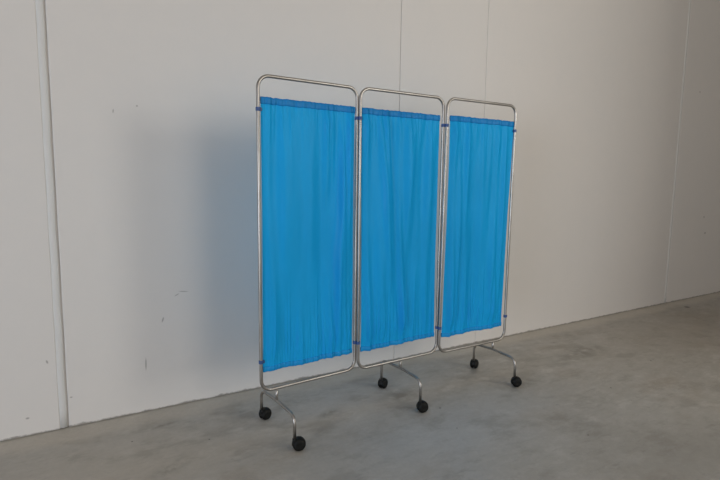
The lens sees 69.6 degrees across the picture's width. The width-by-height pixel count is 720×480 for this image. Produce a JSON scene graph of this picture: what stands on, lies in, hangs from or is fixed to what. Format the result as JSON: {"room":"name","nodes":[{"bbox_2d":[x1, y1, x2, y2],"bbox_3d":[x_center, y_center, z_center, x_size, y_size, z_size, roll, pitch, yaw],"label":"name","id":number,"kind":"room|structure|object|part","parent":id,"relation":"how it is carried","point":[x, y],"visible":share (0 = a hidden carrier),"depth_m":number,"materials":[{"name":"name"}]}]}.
{"room":"empty warehouse","nodes":[
{"label":"empty warehouse","id":0,"kind":"room"},
{"bbox_2d":[0,0,719,441],"bbox_3d":[1.058,-2.207,3.830,16.000,5.998,0.200,-3,8,-31],"label":"wall","id":1,"kind":"structure","parent":0,"point":[152,102],"depth_m":2.93,"materials":[{"name":"paint"}]},
{"bbox_2d":[35,0,67,427],"bbox_3d":[-1.428,-2.045,2.208,0.037,5.990,0.009,-3,8,-31],"label":"trim","id":2,"kind":"structure","parent":1,"relation":"attached to","point":[40,17],"depth_m":2.43,"materials":[{"name":"white"}]},
{"bbox_2d":[664,0,691,302],"bbox_3d":[3.205,-2.321,5.019,0.042,5.990,0.007,-3,8,-31],"label":"trim","id":3,"kind":"structure","parent":1,"relation":"attached to","point":[690,1],"depth_m":5.18,"materials":[{"name":"white"}]},
{"bbox_2d":[0,292,719,479],"bbox_3d":[2.579,1.197,1.658,16.000,0.200,6.200,-3,8,-31],"label":"floor","id":4,"kind":"structure","parent":0,"point":[632,394],"depth_m":2.66,"materials":[{"name":"concrete"}]},
{"bbox_2d":[256,74,521,450],"bbox_3d":[0.231,0.064,2.837,1.686,1.709,0.470,-3,8,-31],"label":"folding screen","id":5,"kind":"object","parent":4,"relation":"on","point":[306,166],"visible":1,"depth_m":2.71,"materials":[{"name":"fabric"}]},
{"bbox_3d":[-0.240,-0.021,2.526,0.558,1.476,0.018,-4,8,-35],"label":"panel frame","id":6,"kind":"part","parent":5,"relation":"part of","materials":[{"name":"metal"}]},
{"bbox_2d":[260,104,354,366],"bbox_3d":[-0.232,-0.019,2.515,0.517,1.275,0.048,-4,8,-35],"label":"curtain","id":7,"kind":"object","parent":5,"relation":"hanging from","point":[307,162],"depth_m":2.51,"materials":[{"name":"blue fabric"}]},
{"bbox_2d":[360,114,439,346],"bbox_3d":[0.230,-0.049,2.814,0.532,1.271,0.047,-4,8,-34],"label":"curtain","id":8,"kind":"object","parent":5,"relation":"hanging from","point":[399,153],"depth_m":2.80,"materials":[{"name":"blue fabric"}]},
{"bbox_3d":[0.227,-0.051,2.825,0.574,1.478,0.018,-4,8,-33],"label":"panel frame","id":9,"kind":"part","parent":5,"relation":"part of","materials":[{"name":"metal"}]},
{"bbox_2d":[441,121,512,332],"bbox_3d":[0.719,-0.075,3.105,0.527,1.282,0.055,-3,8,-31],"label":"curtain","id":10,"kind":"object","parent":5,"relation":"hanging from","point":[480,152],"depth_m":3.10,"materials":[{"name":"blue fabric"}]},
{"bbox_3d":[0.708,-0.077,3.108,0.568,1.482,0.021,-3,8,-32],"label":"panel frame","id":11,"kind":"part","parent":5,"relation":"part of","materials":[{"name":"metal"}]}
]}

